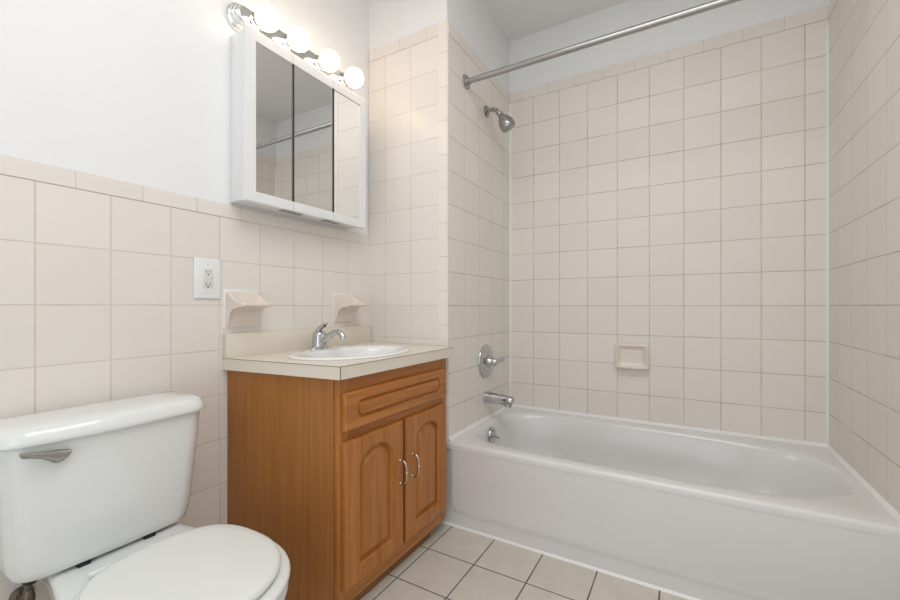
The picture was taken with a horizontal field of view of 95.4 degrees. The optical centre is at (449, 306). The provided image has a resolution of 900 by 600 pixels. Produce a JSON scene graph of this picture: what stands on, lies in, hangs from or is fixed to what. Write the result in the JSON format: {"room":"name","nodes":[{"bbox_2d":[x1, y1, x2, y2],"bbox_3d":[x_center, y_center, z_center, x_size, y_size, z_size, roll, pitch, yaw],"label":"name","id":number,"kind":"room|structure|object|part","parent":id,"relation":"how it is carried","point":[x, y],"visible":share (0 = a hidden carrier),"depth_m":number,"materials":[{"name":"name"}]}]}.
{"room":"bathroom","nodes":[
{"label":"bathroom","id":0,"kind":"room"},
{"bbox_2d":[0,0,368,599],"bbox_3d":[-1.150,-0.320,0.941,0.152,2.580,2.710,0,0,30],"label":"wall","id":1,"kind":"structure","parent":0,"point":[115,114],"depth_m":1.21,"materials":[{"name":"paint"}]},
{"bbox_2d":[9,580,37,599],"bbox_3d":[-0.999,0.662,0.967,0.085,0.106,0.040,0,0,30],"label":"water supply valve","id":2,"kind":"object","parent":1,"relation":"attached to","point":[26,592],"visible":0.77,"depth_m":0.96,"materials":[{"name":"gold metal"}]},
{"bbox_2d":[194,257,220,298],"bbox_3d":[-0.810,-0.094,1.369,0.009,0.136,0.088,0,0,30],"label":"electrical outlet","id":3,"kind":"object","parent":1,"relation":"attached to","point":[207,271],"visible":1,"depth_m":1.36,"materials":[{"name":"white plastic"}]},
{"bbox_2d":[223,289,271,327],"bbox_3d":[-0.711,0.007,1.453,0.098,0.136,0.134,0,0,30],"label":"soap dish","id":4,"kind":"object","parent":1,"relation":"attached to","point":[241,308],"visible":1,"depth_m":1.45,"materials":[{"name":"white ceramic"}]},
{"bbox_2d":[225,2,363,90],"bbox_3d":[-0.568,-1.033,1.659,0.148,0.100,0.612,0,0,30],"label":"vanity light bar","id":5,"kind":"object","parent":1,"relation":"attached to","point":[266,20],"visible":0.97,"depth_m":1.55,"materials":[{"name":"white glass"}]},
{"bbox_2d":[250,12,262,30],"bbox_3d":[-0.691,-1.033,1.482,0.024,0.058,0.058,0,0,30],"label":"socket","id":6,"kind":"object","parent":5,"relation":"attached to","point":[253,23],"depth_m":1.47,"materials":[{"name":"silver metal"}]},
{"bbox_3d":[-0.647,-1.024,1.457,0.083,0.083,0.083,0,0,30],"label":"bulb","id":7,"kind":"part","parent":5,"relation":"part of","materials":[{"name":"white glass"}]},
{"bbox_2d":[282,34,292,50],"bbox_3d":[-0.623,-1.033,1.599,0.024,0.058,0.058,0,0,30],"label":"socket","id":8,"kind":"object","parent":5,"relation":"attached to","point":[285,44],"depth_m":1.59,"materials":[{"name":"silver metal"}]},
{"bbox_3d":[-0.580,-1.024,1.573,0.083,0.083,0.083,0,0,30],"label":"bulb","id":9,"kind":"part","parent":5,"relation":"part of","materials":[{"name":"white glass"}]},
{"bbox_2d":[314,55,323,70],"bbox_3d":[-0.545,-1.033,1.732,0.024,0.058,0.058,0,0,30],"label":"socket","id":10,"kind":"object","parent":5,"relation":"attached to","point":[317,64],"depth_m":1.72,"materials":[{"name":"silver metal"}]},
{"bbox_3d":[-0.502,-1.024,1.707,0.083,0.083,0.083,0,0,30],"label":"bulb","id":11,"kind":"part","parent":5,"relation":"part of","materials":[{"name":"white glass"}]},
{"bbox_2d":[340,72,348,86],"bbox_3d":[-0.471,-1.033,1.860,0.024,0.058,0.058,0,0,30],"label":"socket","id":12,"kind":"object","parent":5,"relation":"attached to","point":[343,81],"depth_m":1.85,"materials":[{"name":"silver metal"}]},
{"bbox_3d":[-0.428,-1.024,1.835,0.083,0.083,0.083,0,0,30],"label":"bulb","id":13,"kind":"part","parent":5,"relation":"part of","materials":[{"name":"white glass"}]},
{"bbox_2d":[230,23,365,228],"bbox_3d":[-0.586,-0.657,1.669,0.107,0.606,0.597,0,0,30],"label":"medicine cabinet","id":14,"kind":"object","parent":1,"relation":"attached to","point":[298,135],"visible":1,"depth_m":1.55,"materials":[{"name":"white metal"}]},
{"bbox_3d":[-0.649,-0.660,1.473,0.016,0.600,0.195,0,0,30],"label":"mirror door","id":15,"kind":"part","parent":14,"relation":"part of","materials":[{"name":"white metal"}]},
{"bbox_2d":[256,42,291,200],"bbox_3d":[-0.636,-0.658,1.487,0.002,0.520,0.154,0,0,30],"label":"mirror glass","id":16,"kind":"object","parent":14,"relation":"attached to","point":[273,67],"depth_m":1.48,"materials":[{"name":"grey"}]},
{"bbox_3d":[-0.606,-0.357,1.561,0.030,0.006,0.090,0,0,30],"label":"finger pull","id":17,"kind":"part","parent":14,"relation":"part of","materials":[{"name":"silver metal"}]},
{"bbox_3d":[-0.548,-0.660,1.645,0.016,0.600,0.201,0,0,30],"label":"mirror door","id":18,"kind":"part","parent":14,"relation":"part of","materials":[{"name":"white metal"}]},
{"bbox_2d":[294,66,332,211],"bbox_3d":[-0.545,-0.658,1.644,0.002,0.520,0.198,0,0,30],"label":"mirror glass","id":19,"kind":"object","parent":14,"relation":"attached to","point":[313,94],"depth_m":1.64,"materials":[{"name":"grey"}]},
{"bbox_3d":[-0.503,-0.357,1.737,0.030,0.006,0.090,0,0,30],"label":"finger pull","id":20,"kind":"part","parent":14,"relation":"part of","materials":[{"name":"silver metal"}]},
{"bbox_2d":[334,90,359,218],"bbox_3d":[-0.453,-0.658,1.803,0.002,0.520,0.159,0,0,30],"label":"mirror glass","id":21,"kind":"object","parent":14,"relation":"attached to","point":[346,107],"depth_m":1.80,"materials":[{"name":"white"}]},
{"bbox_3d":[-0.447,-0.660,1.819,0.016,0.600,0.198,0,0,30],"label":"mirror door","id":22,"kind":"part","parent":14,"relation":"part of","materials":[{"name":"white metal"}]},
{"bbox_2d":[226,325,371,357],"bbox_3d":[-0.590,0.136,1.738,0.019,0.084,0.750,0,0,30],"label":"backsplash","id":23,"kind":"structure","parent":1,"relation":"attached to","point":[264,342],"depth_m":1.60,"materials":[{"name":"beige laminate"}]},
{"bbox_2d":[333,293,366,322],"bbox_3d":[-0.456,0.005,1.891,0.098,0.136,0.134,0,0,30],"label":"soap dish","id":24,"kind":"object","parent":1,"relation":"attached to","point":[345,305],"visible":1,"depth_m":1.89,"materials":[{"name":"white ceramic"}]},
{"bbox_2d":[369,0,509,440],"bbox_3d":[-0.085,-0.320,2.316,0.611,2.580,0.754,0,0,30],"label":"wall","id":25,"kind":"structure","parent":0,"point":[439,167],"depth_m":1.99,"materials":[{"name":"tile"}]},
{"bbox_3d":[-0.229,-0.131,1.970,0.410,2.202,0.006,0,0,30],"label":"tile panel","id":26,"kind":"part","parent":25,"relation":"part of","materials":[{"name":"beige tile"}]},
{"bbox_2d":[448,407,507,440],"bbox_3d":[0.182,0.596,2.161,0.011,0.013,0.742,0,0,30],"label":"trim","id":27,"kind":"structure","parent":25,"relation":"attached to","point":[466,429],"depth_m":2.07,"materials":[{"name":"white"}]},
{"bbox_3d":[0.175,-0.131,2.166,0.006,2.202,0.739,0,0,30],"label":"tile panel","id":28,"kind":"part","parent":25,"relation":"part of","materials":[{"name":"beige tile"}]},
{"bbox_2d":[478,344,504,377],"bbox_3d":[0.224,0.291,2.167,0.076,0.178,0.183,0,0,30],"label":"shower valve","id":29,"kind":"object","parent":25,"relation":"attached to","point":[486,361],"visible":1,"depth_m":2.15,"materials":[{"name":"silver metal"}]},
{"bbox_3d":[0.260,0.290,2.193,0.034,0.037,0.100,0,0,38],"label":"lever handle","id":30,"kind":"part","parent":29,"relation":"part of","materials":[{"name":"silver metal"}]},
{"bbox_2d":[483,391,513,407],"bbox_3d":[0.259,0.485,2.145,0.158,0.067,0.062,0,0,30],"label":"tub spout","id":31,"kind":"object","parent":25,"relation":"attached to","point":[507,401],"visible":1,"depth_m":2.12,"materials":[{"name":"silver metal"}]},
{"bbox_2d":[484,105,514,132],"bbox_3d":[0.267,-0.995,2.172,0.158,0.154,0.084,0,0,22],"label":"shower fixture","id":32,"kind":"object","parent":25,"relation":"attached to","point":[506,122],"visible":1,"depth_m":2.14,"materials":[{"name":"silver metal"}]},
{"bbox_3d":[0.231,-1.033,2.167,0.075,0.043,0.021,0,0,30],"label":"shower arm","id":33,"kind":"part","parent":32,"relation":"part of","materials":[{"name":"silver metal"}]},
{"bbox_2d":[441,521,700,599],"bbox_3d":[0.599,0.966,1.473,1.482,0.008,0.008,0,0,30],"label":"trim","id":34,"kind":"structure","parent":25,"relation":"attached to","point":[444,522],"depth_m":1.54,"materials":[{"name":"white"}]},
{"bbox_2d":[360,523,687,599],"bbox_3d":[-0.015,1.020,0.807,2.250,0.100,3.620,0,0,30],"label":"floor","id":35,"kind":"structure","parent":0,"point":[455,563],"depth_m":1.47,"materials":[{"name":"tile"}]},
{"bbox_2d":[0,391,289,599],"bbox_3d":[-0.670,0.612,0.927,0.667,0.714,0.434,0,0,30],"label":"toilet","id":36,"kind":"object","parent":35,"relation":"on","point":[93,496],"visible":1,"depth_m":0.93,"materials":[{"name":"white ceramic"}]},
{"bbox_3d":[-0.866,0.321,0.877,0.024,0.040,0.081,0,0,30],"label":"flush lever","id":37,"kind":"part","parent":36,"relation":"part of","materials":[{"name":"silver metal"}]},
{"bbox_3d":[-0.873,0.447,1.045,0.182,0.310,0.410,0,0,30],"label":"tank","id":38,"kind":"part","parent":36,"relation":"part of","materials":[{"name":"white ceramic"}]},
{"bbox_3d":[-0.871,0.275,1.044,0.202,0.040,0.434,0,0,30],"label":"tank lid","id":39,"kind":"part","parent":36,"relation":"part of","materials":[{"name":"white ceramic"}]},
{"bbox_3d":[-0.644,0.788,0.932,0.620,0.361,0.368,0,0,30],"label":"bowl","id":40,"kind":"part","parent":36,"relation":"part of","materials":[{"name":"white ceramic"}]},
{"bbox_3d":[-0.554,0.573,0.880,0.376,0.020,0.336,0,0,30],"label":"seat lid","id":41,"kind":"part","parent":36,"relation":"part of","materials":[{"name":"white plastic"}]},
{"bbox_3d":[-0.551,0.594,0.878,0.412,0.020,0.370,0,0,30],"label":"seat","id":42,"kind":"part","parent":36,"relation":"part of","materials":[{"name":"white plastic"}]},
{"bbox_2d":[227,358,445,599],"bbox_3d":[-0.375,0.594,1.597,0.529,0.751,0.691,0,0,30],"label":"vanity cabinet","id":43,"kind":"object","parent":35,"relation":"on","point":[347,477],"visible":0.98,"depth_m":1.35,"materials":[{"name":"brown wood"}]},
{"bbox_3d":[-0.562,0.594,1.347,0.462,0.751,0.016,0,0,23],"label":"panel","id":44,"kind":"part","parent":43,"relation":"part of","materials":[{"name":"brown wood"}]},
{"bbox_2d":[222,325,452,379],"bbox_3d":[-0.379,0.156,1.614,0.507,0.124,0.754,0,0,30],"label":"countertop","id":45,"kind":"structure","parent":43,"relation":"on","point":[266,352],"depth_m":1.45,"materials":[{"name":"beige laminate"}]},
{"bbox_2d":[309,322,345,349],"bbox_3d":[-0.480,0.116,1.630,0.174,0.108,0.092,0,0,30],"label":"faucet","id":46,"kind":"object","parent":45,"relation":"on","point":[320,339],"visible":1,"depth_m":1.63,"materials":[{"name":"silver metal"}]},
{"bbox_3d":[-0.529,0.166,1.659,0.060,0.010,0.092,0,0,30],"label":"plate","id":47,"kind":"part","parent":46,"relation":"part of","materials":[{"name":"silver metal"}]},
{"bbox_3d":[-0.519,0.089,1.653,0.067,0.053,0.034,0,0,30],"label":"lever handle","id":48,"kind":"part","parent":46,"relation":"part of","materials":[{"name":"silver metal"}]},
{"bbox_3d":[-0.467,0.123,1.622,0.143,0.070,0.033,0,0,30],"label":"spout","id":49,"kind":"part","parent":46,"relation":"part of","materials":[{"name":"silver metal"}]},
{"bbox_2d":[287,345,409,360],"bbox_3d":[-0.375,0.241,1.586,0.390,0.145,0.520,0,0,30],"label":"sink","id":50,"kind":"object","parent":45,"relation":"in","point":[351,352],"visible":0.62,"depth_m":1.64,"materials":[{"name":"white ceramic"}]},
{"bbox_3d":[-0.336,0.572,1.263,0.019,0.705,0.040,0,0,30],"label":"frame","id":51,"kind":"part","parent":43,"relation":"part of","materials":[{"name":"brown wood"}]},
{"bbox_3d":[-0.251,0.641,1.371,0.018,0.455,0.291,0,0,30],"label":"door","id":52,"kind":"part","parent":43,"relation":"part of","materials":[{"name":"brown wood"}]},
{"bbox_3d":[-0.173,0.323,1.504,0.018,0.118,0.597,0,0,30],"label":"drawer","id":53,"kind":"part","parent":43,"relation":"part of","materials":[{"name":"brown wood"}]},
{"bbox_3d":[-0.186,0.887,1.520,0.018,0.074,0.555,0,0,30],"label":"rail","id":54,"kind":"part","parent":43,"relation":"part of","materials":[{"name":"brown wood"}]},
{"bbox_3d":[-0.186,0.400,1.520,0.018,0.070,0.555,0,0,30],"label":"rail","id":55,"kind":"part","parent":43,"relation":"part of","materials":[{"name":"brown wood"}]},
{"bbox_3d":[-0.186,0.248,1.520,0.018,0.059,0.555,0,0,30],"label":"rail","id":56,"kind":"part","parent":43,"relation":"part of","materials":[{"name":"brown wood"}]},
{"bbox_3d":[-0.164,0.595,1.467,0.034,0.094,0.012,0,0,30],"label":"handle","id":57,"kind":"part","parent":43,"relation":"part of","materials":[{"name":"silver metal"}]},
{"bbox_3d":[-0.126,0.595,1.533,0.034,0.094,0.012,0,0,30],"label":"handle","id":58,"kind":"part","parent":43,"relation":"part of","materials":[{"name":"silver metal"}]},
{"bbox_3d":[-0.096,0.641,1.637,0.018,0.455,0.291,0,0,30],"label":"door","id":59,"kind":"part","parent":43,"relation":"part of","materials":[{"name":"brown wood"}]},
{"bbox_2d":[443,407,899,599],"bbox_3d":[0.791,0.785,1.797,1.474,0.367,0.757,0,0,30],"label":"bathtub","id":60,"kind":"object","parent":35,"relation":"on","point":[696,514],"visible":0.95,"depth_m":1.49,"materials":[{"name":"white ceramic"}]},
{"bbox_3d":[0.219,0.664,2.117,0.020,0.080,0.080,0,0,30],"label":"overflow plate","id":61,"kind":"part","parent":60,"relation":"part of","materials":[{"name":"silver metal"}]},
{"bbox_2d":[446,407,899,539],"bbox_3d":[0.801,0.756,1.791,1.451,0.308,0.757,0,0,30],"label":"basin","id":62,"kind":"object","parent":60,"relation":"in","point":[529,473],"depth_m":1.63,"materials":[{"name":"white ceramic"}]},
{"bbox_2d":[482,0,628,41],"bbox_3d":[-0.015,-1.660,0.807,2.250,0.100,3.620,0,0,30],"label":"ceiling","id":63,"kind":"structure","parent":0,"point":[517,19],"depth_m":2.24,"materials":[{"name":"white paint"}]},
{"bbox_2d":[509,0,829,446],"bbox_3d":[0.847,-0.320,2.289,2.250,2.580,0.152,0,0,30],"label":"wall","id":64,"kind":"structure","parent":0,"point":[668,181],"depth_m":2.04,"materials":[{"name":"tile"}]},
{"bbox_2d":[509,103,510,395],"bbox_3d":[0.365,-0.314,2.479,0.008,1.832,0.008,0,0,30],"label":"trim","id":65,"kind":"structure","parent":64,"relation":"attached to","point":[509,103],"depth_m":2.48,"materials":[{"name":"white"}]},
{"bbox_2d":[615,343,649,369],"bbox_3d":[0.939,0.259,2.121,0.167,0.130,0.048,0,0,30],"label":"soap dish","id":66,"kind":"object","parent":64,"relation":"attached to","point":[627,356],"visible":1,"depth_m":2.13,"materials":[{"name":"beige ceramic"}]},
{"bbox_2d":[512,404,826,447],"bbox_3d":[0.989,0.596,2.113,1.453,0.013,0.013,0,0,30],"label":"trim","id":67,"kind":"structure","parent":64,"relation":"attached to","point":[513,405],"depth_m":2.02,"materials":[{"name":"white"}]},
{"bbox_2d":[826,25,828,444],"bbox_3d":[1.615,-0.299,1.752,0.008,1.802,0.008,0,0,30],"label":"trim","id":68,"kind":"structure","parent":64,"relation":"attached to","point":[827,27],"depth_m":1.75,"materials":[{"name":"white"}]},
{"bbox_2d":[828,0,899,513],"bbox_3d":[0.835,-0.320,0.218,0.190,2.580,3.456,0,0,30],"label":"wall","id":69,"kind":"structure","parent":0,"point":[864,35],"depth_m":1.40,"materials":[{"name":"tile"}]},
{"bbox_2d":[463,0,741,88],"bbox_3d":[0.704,-1.090,1.624,1.452,0.066,0.066,0,0,30],"label":"shower curtain rod","id":70,"kind":"object","parent":69,"relation":"attached to","point":[714,4],"visible":1,"depth_m":1.66,"materials":[{"name":"grey metal"}]},
{"bbox_2d":[826,445,899,522],"bbox_3d":[1.426,0.596,1.431,0.011,0.013,0.754,0,0,30],"label":"trim","id":71,"kind":"structure","parent":69,"relation":"attached to","point":[882,501],"depth_m":1.36,"materials":[{"name":"white"}]}
]}

